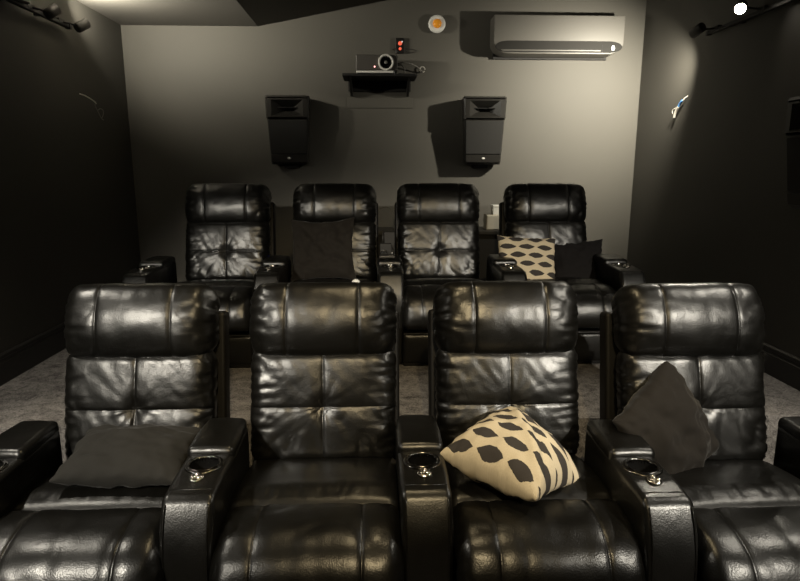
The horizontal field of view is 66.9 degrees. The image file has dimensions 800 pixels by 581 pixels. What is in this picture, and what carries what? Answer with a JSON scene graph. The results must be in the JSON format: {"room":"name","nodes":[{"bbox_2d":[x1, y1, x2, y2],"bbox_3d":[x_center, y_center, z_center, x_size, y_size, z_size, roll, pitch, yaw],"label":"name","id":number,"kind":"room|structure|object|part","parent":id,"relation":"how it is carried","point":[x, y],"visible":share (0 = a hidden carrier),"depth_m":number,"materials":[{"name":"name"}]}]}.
{"room":"home theater","nodes":[
{"label":"home theater","id":0,"kind":"room"},
{"bbox_2d":[0,0,140,352],"bbox_3d":[-2.184,-0.194,1.782,0.100,2.703,6.942,0,11,-2],"label":"wall","id":1,"kind":"structure","parent":0,"point":[68,213],"depth_m":3.93,"materials":[{"name":"grey paint"}]},
{"bbox_2d":[0,322,65,385],"bbox_3d":[-2.126,0.876,2.002,0.018,0.518,6.942,0,11,-2],"label":"baseboard","id":2,"kind":"structure","parent":1,"relation":"attached to","point":[24,356],"depth_m":3.58,"materials":[{"name":"black wood"}]},
{"bbox_2d":[5,0,71,28],"bbox_3d":[-2.090,-1.198,1.332,0.067,0.028,5.450,0,11,-2],"label":"track","id":3,"kind":"object","parent":1,"relation":"attached to","point":[15,2],"visible":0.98,"depth_m":3.60,"materials":[{"name":"black metal"}]},
{"bbox_2d":[18,0,29,3],"bbox_3d":[-2.137,-1.645,3.378,0.050,0.040,0.180,0,11,-2],"label":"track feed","id":4,"kind":"object","parent":3,"relation":"attached to","point":[22,1],"visible":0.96,"depth_m":3.44,"materials":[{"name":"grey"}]},
{"bbox_2d":[24,3,61,19],"bbox_3d":[-2.115,-1.657,3.579,0.073,0.100,0.209,11,16,43],"label":"track spotlight","id":5,"kind":"object","parent":3,"relation":"attached to","point":[52,11],"visible":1,"depth_m":3.59,"materials":[{"name":"grey metal"}]},
{"bbox_3d":[-2.147,-1.651,3.557,0.064,0.041,0.139,6,13,29],"label":"stem","id":6,"kind":"part","parent":5,"relation":"part of","materials":[{"name":"black metal"}]},
{"bbox_2d":[55,17,90,32],"bbox_3d":[-2.130,-1.733,3.935,0.071,0.096,0.233,8,14,34],"label":"track spotlight","id":7,"kind":"object","parent":3,"relation":"attached to","point":[83,24],"visible":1,"depth_m":3.96,"materials":[{"name":"grey metal"}]},
{"bbox_3d":[-2.159,-1.726,3.909,0.061,0.034,0.161,5,13,25],"label":"stem","id":8,"kind":"part","parent":7,"relation":"part of","materials":[{"name":"black metal"}]},
{"bbox_2d":[79,93,103,119],"bbox_3d":[-2.203,-1.320,4.361,0.037,0.167,0.257,2,12,9],"label":"cable","id":9,"kind":"object","parent":1,"relation":"attached to","point":[79,93],"visible":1,"depth_m":4.36,"materials":[{"name":"grey plastic"}]},
{"bbox_2d":[77,0,384,25],"bbox_3d":[0.031,-1.851,1.537,4.330,0.746,6.942,0,11,-2],"label":"ceiling","id":10,"kind":"structure","parent":0,"point":[122,12],"depth_m":4.59,"materials":[{"name":"paint"}]},
{"bbox_2d":[121,0,646,281],"bbox_3d":[-0.111,-1.250,5.248,4.530,3.399,0.100,0,11,-2],"label":"wall","id":11,"kind":"structure","parent":0,"point":[196,94],"depth_m":5.14,"materials":[{"name":"grey paint"}]},
{"bbox_2d":[265,95,309,167],"bbox_3d":[-0.920,-1.313,5.041,0.356,0.575,0.206,0,11,-2],"label":"wall speaker","id":12,"kind":"object","parent":11,"relation":"attached to","point":[287,116],"visible":1,"depth_m":4.96,"materials":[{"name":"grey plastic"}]},
{"bbox_2d":[268,120,306,153],"bbox_3d":[-0.917,-1.261,4.980,0.310,0.267,0.046,0,11,-2],"label":"grille","id":13,"kind":"object","parent":12,"relation":"attached to","point":[285,136],"depth_m":4.97,"materials":[{"name":"black fabric"}]},
{"bbox_3d":[-0.918,-1.098,5.034,0.293,0.060,0.024,0,11,-2],"label":"panel","id":14,"kind":"part","parent":12,"relation":"part of","materials":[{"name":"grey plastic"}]},
{"bbox_2d":[342,73,416,96],"bbox_3d":[-0.166,-1.678,4.955,0.594,0.145,0.300,0,11,-2],"label":"wall shelf","id":15,"kind":"object","parent":11,"relation":"attached to","point":[357,82],"visible":1,"depth_m":5.05,"materials":[{"name":"black wood"}]},
{"bbox_2d":[356,54,397,72],"bbox_3d":[-0.190,-1.826,4.934,0.333,0.152,0.247,0,11,-2],"label":"projector","id":16,"kind":"object","parent":15,"relation":"on","point":[385,63],"visible":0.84,"depth_m":4.83,"materials":[{"name":"grey plastic"}]},
{"bbox_2d":[398,62,424,72],"bbox_3d":[0.097,-1.818,5.019,0.244,0.118,0.093,-10,15,-41],"label":"cable","id":17,"kind":"object","parent":16,"relation":"attached to","point":[400,63],"visible":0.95,"depth_m":4.96,"materials":[{"name":"grey plastic"}]},
{"bbox_3d":[-0.172,-1.716,5.091,0.524,0.085,0.018,0,11,-2],"label":"rail","id":18,"kind":"part","parent":15,"relation":"part of","materials":[{"name":"black wood"}]},
{"bbox_2d":[347,98,412,107],"bbox_3d":[-0.169,-1.585,5.123,0.558,0.082,0.008,0,11,-2],"label":"trim","id":19,"kind":"structure","parent":11,"relation":"attached to","point":[351,102],"depth_m":5.12,"materials":[{"name":"grey paint"}]},
{"bbox_2d":[396,38,403,53],"bbox_3d":[0.001,-2.030,5.026,0.072,0.122,0.035,0,11,-2],"label":"power outlet","id":20,"kind":"object","parent":11,"relation":"attached to","point":[399,41],"depth_m":5.01,"materials":[{"name":"black plastic"}]},
{"bbox_2d":[428,15,444,32],"bbox_3d":[0.303,-2.190,4.978,0.140,0.140,0.090,0,11,-2],"label":"beacon","id":21,"kind":"object","parent":11,"relation":"attached to","point":[436,24],"visible":1,"depth_m":4.96,"materials":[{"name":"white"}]},
{"bbox_2d":[462,96,506,167],"bbox_3d":[0.696,-1.325,5.105,0.356,0.575,0.206,0,11,-2],"label":"wall speaker","id":22,"kind":"object","parent":11,"relation":"attached to","point":[483,117],"visible":1,"depth_m":5.03,"materials":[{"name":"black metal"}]},
{"bbox_3d":[0.698,-1.110,5.098,0.293,0.060,0.024,0,11,-2],"label":"panel","id":23,"kind":"part","parent":22,"relation":"part of","materials":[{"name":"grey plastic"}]},
{"bbox_2d":[466,121,502,153],"bbox_3d":[0.699,-1.273,5.043,0.310,0.267,0.046,0,11,-2],"label":"grille","id":24,"kind":"object","parent":22,"relation":"attached to","point":[482,137],"depth_m":5.04,"materials":[{"name":"black fabric"}]},
{"bbox_2d":[490,14,624,60],"bbox_3d":[1.279,-2.078,4.970,1.060,0.319,0.227,0,11,-2],"label":"air conditioner","id":25,"kind":"object","parent":11,"relation":"attached to","point":[512,37],"visible":1,"depth_m":4.87,"materials":[{"name":"grey plastic"}]},
{"bbox_3d":[1.256,-2.097,5.063,0.960,0.319,0.035,0,11,-2],"label":"plate","id":26,"kind":"part","parent":25,"relation":"part of","materials":[{"name":"white plastic"}]},
{"bbox_2d":[0,348,799,466],"bbox_3d":[0.028,0.991,2.113,4.330,0.452,6.942,0,11,-2],"label":"floor","id":27,"kind":"structure","parent":0,"point":[38,393],"depth_m":3.12,"materials":[{"name":"carpet"}]},
{"bbox_2d":[0,283,229,580],"bbox_3d":[-1.050,0.568,2.101,0.733,1.085,0.991,0,11,-2],"label":"recliner","id":28,"kind":"object","parent":27,"relation":"on","point":[140,353],"visible":0.8,"depth_m":2.24,"materials":[{"name":"black leather"}]},
{"bbox_3d":[-1.324,0.843,2.022,0.159,0.576,0.570,0,11,-2],"label":"armrest","id":29,"kind":"part","parent":28,"relation":"part of","materials":[{"name":"black leather"}]},
{"bbox_2d":[10,471,169,511],"bbox_3d":[-0.985,0.706,2.151,0.566,0.163,0.452,0,11,-2],"label":"seat cushion","id":30,"kind":"object","parent":28,"relation":"on","point":[36,493],"depth_m":1.97,"materials":[{"name":"black leather"}]},
{"bbox_2d":[49,424,201,488],"bbox_3d":[-0.927,0.565,2.093,0.420,0.170,0.285,0,11,-1],"label":"throw cushion","id":31,"kind":"object","parent":28,"relation":"on","point":[109,456],"visible":0.91,"depth_m":2.00,"materials":[{"name":"black fabric"}]},
{"bbox_2d":[64,351,217,459],"bbox_3d":[-0.994,0.447,2.329,0.566,0.440,0.226,0,11,-2],"label":"cushion","id":32,"kind":"object","parent":28,"relation":"on","point":[118,388],"depth_m":2.26,"materials":[{"name":"black leather"}]},
{"bbox_2d":[122,183,275,367],"bbox_3d":[-1.247,-0.142,3.888,0.791,1.062,0.983,0,11,-2],"label":"recliner","id":33,"kind":"object","parent":27,"relation":"on","point":[231,228],"visible":0.67,"depth_m":4.04,"materials":[{"name":"black leather"}]},
{"bbox_3d":[-1.554,0.128,3.807,0.159,0.564,0.570,0,11,-2],"label":"armrest","id":34,"kind":"part","parent":33,"relation":"part of","materials":[{"name":"black leather"}]},
{"bbox_2d":[177,279,253,286],"bbox_3d":[-1.160,-0.008,3.940,0.566,0.160,0.452,0,11,-2],"label":"seat cushion","id":35,"kind":"object","parent":33,"relation":"on","point":[209,282],"depth_m":3.78,"materials":[{"name":"black leather"}]},
{"bbox_2d":[185,222,270,280],"bbox_3d":[-1.169,-0.262,4.116,0.566,0.431,0.230,0,11,-2],"label":"cushion","id":36,"kind":"object","parent":33,"relation":"on","point":[214,250],"depth_m":4.05,"materials":[{"name":"black leather"}]},
{"bbox_3d":[-1.156,0.235,3.876,0.550,0.328,0.670,0,11,-2],"label":"seat","id":37,"kind":"part","parent":33,"relation":"part of","materials":[{"name":"black leather"}]},
{"bbox_3d":[-1.143,0.351,3.573,0.560,0.182,0.073,0,11,-2],"label":"footrest panel","id":38,"kind":"part","parent":33,"relation":"part of","materials":[{"name":"black leather"}]},
{"bbox_2d":[159,282,403,580],"bbox_3d":[-0.354,0.564,2.127,0.736,1.083,0.983,0,11,-2],"label":"recliner","id":39,"kind":"object","parent":27,"relation":"on","point":[318,499],"visible":0.99,"depth_m":2.15,"materials":[{"name":"black leather"}]},
{"bbox_3d":[-0.635,0.838,2.049,0.159,0.576,0.570,0,11,-2],"label":"armrest","id":40,"kind":"part","parent":39,"relation":"part of","materials":[{"name":"black leather"}]},
{"bbox_2d":[229,457,399,512],"bbox_3d":[-0.286,0.701,2.179,0.566,0.163,0.452,0,11,-2],"label":"seat cushion","id":41,"kind":"object","parent":39,"relation":"on","point":[269,480],"depth_m":2.06,"materials":[{"name":"black leather"}]},
{"bbox_2d":[250,349,396,459],"bbox_3d":[-0.294,0.442,2.354,0.566,0.440,0.230,0,11,-2],"label":"cushion","id":42,"kind":"object","parent":39,"relation":"on","point":[307,404],"depth_m":2.28,"materials":[{"name":"black leather"}]},
{"bbox_2d":[253,183,377,292],"bbox_3d":[-0.509,-0.147,3.915,0.744,1.062,0.980,0,11,-2],"label":"recliner","id":43,"kind":"object","parent":27,"relation":"on","point":[318,202],"visible":0.34,"depth_m":4.07,"materials":[{"name":"black leather"}]},
{"bbox_3d":[-0.795,0.123,3.837,0.159,0.564,0.570,0,11,-2],"label":"armrest","id":44,"kind":"part","parent":43,"relation":"part of","materials":[{"name":"black leather"}]},
{"bbox_2d":[290,217,355,281],"bbox_3d":[-0.509,-0.272,3.999,0.444,0.406,0.234,0,11,-2],"label":"throw cushion","id":45,"kind":"object","parent":43,"relation":"on","point":[324,249],"visible":0.99,"depth_m":3.96,"materials":[{"name":"black fabric"}]},
{"bbox_2d":[294,278,373,281],"bbox_3d":[-0.436,-0.013,3.968,0.566,0.160,0.452,0,11,-2],"label":"seat cushion","id":46,"kind":"object","parent":43,"relation":"on","point":[314,279],"depth_m":3.85,"materials":[{"name":"black leather"}]},
{"bbox_2d":[293,222,376,280],"bbox_3d":[-0.445,-0.268,4.146,0.566,0.431,0.227,0,11,-2],"label":"cushion","id":47,"kind":"object","parent":43,"relation":"on","point":[364,237],"depth_m":4.09,"materials":[{"name":"black fabric"}]},
{"bbox_2d":[377,183,481,365],"bbox_3d":[0.210,-0.153,3.946,0.733,1.063,0.991,0,11,-2],"label":"recliner","id":48,"kind":"object","parent":27,"relation":"on","point":[437,224],"visible":0.71,"depth_m":4.09,"materials":[{"name":"black leather"}]},
{"bbox_2d":[379,243,395,257],"bbox_3d":[-0.082,-0.257,3.891,0.105,0.085,0.110,0,11,-2],"label":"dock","id":49,"kind":"object","parent":48,"relation":"on","point":[385,248],"visible":1,"depth_m":3.90,"materials":[{"name":"grey plastic"}]},
{"bbox_2d":[382,231,394,253],"bbox_3d":[-0.077,-0.317,4.036,0.086,0.150,0.042,0,11,-2],"label":"router","id":50,"kind":"object","parent":48,"relation":"on","point":[389,236],"visible":0.61,"depth_m":4.01,"materials":[{"name":"black plastic"}]},
{"bbox_3d":[-0.064,0.117,3.866,0.159,0.564,0.570,0,11,-2],"label":"armrest","id":51,"kind":"part","parent":48,"relation":"part of","materials":[{"name":"black leather"}]},
{"bbox_3d":[0.292,0.341,3.629,0.560,0.182,0.072,0,11,-2],"label":"footrest panel","id":52,"kind":"part","parent":48,"relation":"part of","materials":[{"name":"black leather"}]},
{"bbox_3d":[0.280,0.225,3.932,0.550,0.328,0.670,0,11,-2],"label":"seat","id":53,"kind":"part","parent":48,"relation":"part of","materials":[{"name":"black leather"}]},
{"bbox_2d":[397,221,479,278],"bbox_3d":[0.267,-0.273,4.174,0.566,0.431,0.226,0,11,-2],"label":"cushion","id":54,"kind":"object","parent":48,"relation":"on","point":[426,249],"depth_m":4.10,"materials":[{"name":"black leather"}]},
{"bbox_2d":[404,278,481,286],"bbox_3d":[0.276,-0.018,3.996,0.566,0.160,0.452,0,11,-2],"label":"seat cushion","id":55,"kind":"object","parent":48,"relation":"on","point":[407,281],"depth_m":3.84,"materials":[{"name":"black leather"}]},
{"bbox_2d":[378,227,498,280],"bbox_3d":[0.398,-0.191,5.134,1.320,0.665,0.380,0,11,-2],"label":"console table","id":56,"kind":"object","parent":27,"relation":"on","point":[488,243],"visible":0.02,"depth_m":4.94,"materials":[{"name":"grey"}]},
{"bbox_2d":[483,214,498,229],"bbox_3d":[0.794,-0.569,5.022,0.182,0.122,0.152,0,11,-2],"label":"storage box","id":57,"kind":"object","parent":56,"relation":"on","point":[490,221],"visible":0.55,"depth_m":4.95,"materials":[{"name":"beige cardboard"}]},
{"bbox_3d":[0.797,-0.555,4.949,0.158,0.102,0.002,0,11,-2],"label":"panel","id":58,"kind":"part","parent":57,"relation":"part of","materials":[{"name":"beige cardboard"}]},
{"bbox_2d":[491,205,498,214],"bbox_3d":[0.819,-0.667,5.004,0.125,0.077,0.104,0,11,-2],"label":"storage box","id":59,"kind":"object","parent":57,"relation":"on","point":[494,208],"visible":0.48,"depth_m":4.96,"materials":[{"name":"white cardboard"}]},
{"bbox_2d":[395,281,645,580],"bbox_3d":[0.358,0.559,2.153,0.744,1.084,0.980,0,11,-2],"label":"recliner","id":60,"kind":"object","parent":27,"relation":"on","point":[493,346],"visible":0.81,"depth_m":2.06,"materials":[{"name":"black leather"}]},
{"bbox_3d":[0.072,0.833,2.076,0.159,0.576,0.570,0,11,-2],"label":"armrest","id":61,"kind":"part","parent":60,"relation":"part of","materials":[{"name":"black leather"}]},
{"bbox_3d":[0.435,0.943,2.144,0.550,0.335,0.670,0,11,-2],"label":"seat","id":62,"kind":"part","parent":60,"relation":"part of","materials":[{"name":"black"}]},
{"bbox_2d":[435,349,579,454],"bbox_3d":[0.422,0.436,2.384,0.566,0.440,0.227,0,11,-2],"label":"cushion","id":63,"kind":"object","parent":60,"relation":"on","point":[471,384],"depth_m":2.32,"materials":[{"name":"black leather"}]},
{"bbox_2d":[440,406,580,501],"bbox_3d":[0.392,0.558,2.063,0.364,0.265,0.374,10,15,40],"label":"throw cushion","id":64,"kind":"object","parent":60,"relation":"on","point":[507,452],"visible":0.95,"depth_m":1.95,"materials":[{"name":"beige fabric"}]},
{"bbox_2d":[445,454,610,507],"bbox_3d":[0.431,0.696,2.207,0.566,0.163,0.452,0,11,-2],"label":"seat cushion","id":65,"kind":"object","parent":60,"relation":"on","point":[589,486],"depth_m":2.02,"materials":[{"name":"black leather"}]},
{"bbox_2d":[486,183,645,363],"bbox_3d":[1.031,-0.158,3.975,0.879,1.062,0.977,0,11,-2],"label":"recliner","id":66,"kind":"object","parent":27,"relation":"on","point":[557,211],"visible":0.48,"depth_m":4.11,"materials":[{"name":"black leather"}]},
{"bbox_3d":[0.676,0.112,3.895,0.159,0.564,0.570,0,11,-2],"label":"armrest","id":67,"kind":"part","parent":66,"relation":"part of","materials":[{"name":"black leather"}]},
{"bbox_2d":[497,235,554,279],"bbox_3d":[0.833,-0.181,3.984,0.401,0.343,0.221,0,11,1],"label":"throw cushion","id":68,"kind":"object","parent":66,"relation":"on","point":[535,256],"visible":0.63,"depth_m":3.95,"materials":[{"name":"beige fabric"}]},
{"bbox_2d":[505,221,586,244],"bbox_3d":[1.016,-0.278,4.202,0.566,0.431,0.230,0,11,-2],"label":"cushion","id":69,"kind":"object","parent":66,"relation":"on","point":[564,232],"depth_m":4.14,"materials":[{"name":"black leather"}]},
{"bbox_2d":[527,277,602,283],"bbox_3d":[1.025,-0.023,4.025,0.566,0.160,0.452,0,11,-2],"label":"seat cushion","id":70,"kind":"object","parent":66,"relation":"on","point":[565,279],"depth_m":3.87,"materials":[{"name":"black leather"}]},
{"bbox_2d":[554,239,602,278],"bbox_3d":[1.212,-0.179,4.137,0.400,0.340,0.221,0,11,-3],"label":"throw cushion","id":71,"kind":"object","parent":66,"relation":"on","point":[570,259],"visible":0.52,"depth_m":4.09,"materials":[{"name":"black fabric"}]},
{"bbox_3d":[1.042,0.336,3.658,0.560,0.182,0.073,0,11,-2],"label":"footrest panel","id":72,"kind":"part","parent":66,"relation":"part of","materials":[{"name":"black leather"}]},
{"bbox_3d":[1.029,0.219,3.962,0.550,0.328,0.670,0,11,-2],"label":"seat","id":73,"kind":"part","parent":66,"relation":"part of","materials":[{"name":"black leather"}]},
{"bbox_3d":[1.395,0.107,3.923,0.159,0.564,0.570,0,11,-2],"label":"armrest","id":74,"kind":"part","parent":66,"relation":"part of","materials":[{"name":"black leather"}]},
{"bbox_2d":[584,282,799,580],"bbox_3d":[1.137,0.567,2.114,0.889,1.085,0.978,0,11,-2],"label":"recliner","id":75,"kind":"object","parent":27,"relation":"on","point":[736,516],"visible":0.89,"depth_m":2.22,"materials":[{"name":"black leather"}]},
{"bbox_3d":[0.777,0.842,2.035,0.159,0.576,0.570,0,11,-2],"label":"armrest","id":76,"kind":"part","parent":75,"relation":"part of","materials":[{"name":"black leather"}]},
{"bbox_2d":[612,361,718,473],"bbox_3d":[0.991,0.514,2.229,0.520,0.492,0.234,-7,13,-31],"label":"throw cushion","id":77,"kind":"object","parent":75,"relation":"on","point":[664,411],"visible":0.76,"depth_m":2.16,"materials":[{"name":"black fabric"}]},
{"bbox_2d":[615,351,767,459],"bbox_3d":[1.127,0.445,2.343,0.566,0.440,0.226,0,11,-2],"label":"cushion","id":78,"kind":"object","parent":75,"relation":"on","point":[728,386],"depth_m":2.28,"materials":[{"name":"black leather"}]},
{"bbox_2d":[670,459,799,508],"bbox_3d":[1.136,0.705,2.166,0.566,0.163,0.452,0,11,-2],"label":"seat cushion","id":79,"kind":"object","parent":75,"relation":"on","point":[721,483],"depth_m":2.04,"materials":[{"name":"black leather"}]},
{"bbox_3d":[1.506,0.837,2.064,0.159,0.576,0.570,0,11,-2],"label":"armrest","id":80,"kind":"part","parent":75,"relation":"part of","materials":[{"name":"black leather"}]},
{"bbox_2d":[627,0,799,357],"bbox_3d":[2.243,-0.542,1.892,0.100,3.349,6.942,0,11,-2],"label":"wall","id":81,"kind":"structure","parent":0,"point":[709,199],"depth_m":3.99,"materials":[{"name":"grey paint"}]},
{"bbox_2d":[672,95,687,117],"bbox_3d":[2.067,-1.357,4.480,0.028,0.150,0.159,-2,12,-8],"label":"cable","id":82,"kind":"object","parent":81,"relation":"attached to","point":[681,101],"visible":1,"depth_m":4.50,"materials":[{"name":"grey plastic"}]},
{"bbox_2d":[705,0,796,35],"bbox_3d":[2.172,-1.185,1.436,0.067,0.028,5.310,0,11,-2],"label":"track","id":83,"kind":"object","parent":81,"relation":"attached to","point":[744,19],"visible":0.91,"depth_m":3.57,"materials":[{"name":"black metal"}]},
{"bbox_2d":[689,22,721,37],"bbox_3d":[1.983,-1.694,3.945,0.174,0.086,0.110,0,11,-2],"label":"track spotlight","id":84,"kind":"object","parent":83,"relation":"attached to","point":[699,28],"visible":1,"depth_m":3.92,"materials":[{"name":"grey metal"}]},
{"bbox_3d":[2.008,-1.699,3.924,0.125,0.026,0.070,0,11,-2],"label":"stem","id":85,"kind":"part","parent":84,"relation":"part of","materials":[{"name":"black metal"}]},
{"bbox_2d":[734,0,769,14],"bbox_3d":[2.011,-1.624,3.464,0.184,0.090,0.102,5,12,22],"label":"track spotlight","id":86,"kind":"object","parent":83,"relation":"attached to","point":[741,6],"visible":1,"depth_m":3.46,"materials":[{"name":"grey metal"}]},
{"bbox_3d":[2.030,-1.616,3.461,0.135,0.047,0.075,2,12,10],"label":"stem","id":87,"kind":"part","parent":86,"relation":"part of","materials":[{"name":"black metal"}]},
{"bbox_2d":[760,342,799,390],"bbox_3d":[2.183,0.846,2.171,0.018,0.518,6.942,0,11,-2],"label":"baseboard","id":88,"kind":"structure","parent":81,"relation":"attached to","point":[779,364],"depth_m":3.37,"materials":[{"name":"black wood"}]},
{"bbox_2d":[784,96,799,208],"bbox_3d":[2.044,-0.646,2.919,0.205,0.575,0.356,0,11,-2],"label":"wall speaker","id":89,"kind":"object","parent":81,"relation":"attached to","point":[792,126],"visible":1,"depth_m":3.02,"materials":[{"name":"black metal"}]},
{"bbox_3d":[1.994,-0.441,2.958,0.024,0.060,0.293,0,11,-2],"label":"panel","id":90,"kind":"part","parent":89,"relation":"part of","materials":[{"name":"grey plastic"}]},
{"bbox_2d":[787,137,799,191],"bbox_3d":[1.973,-0.608,2.924,0.046,0.267,0.310,0,11,-2],"label":"grille","id":91,"kind":"object","parent":89,"relation":"attached to","point":[793,143],"depth_m":3.02,"materials":[{"name":"black"}]}
]}

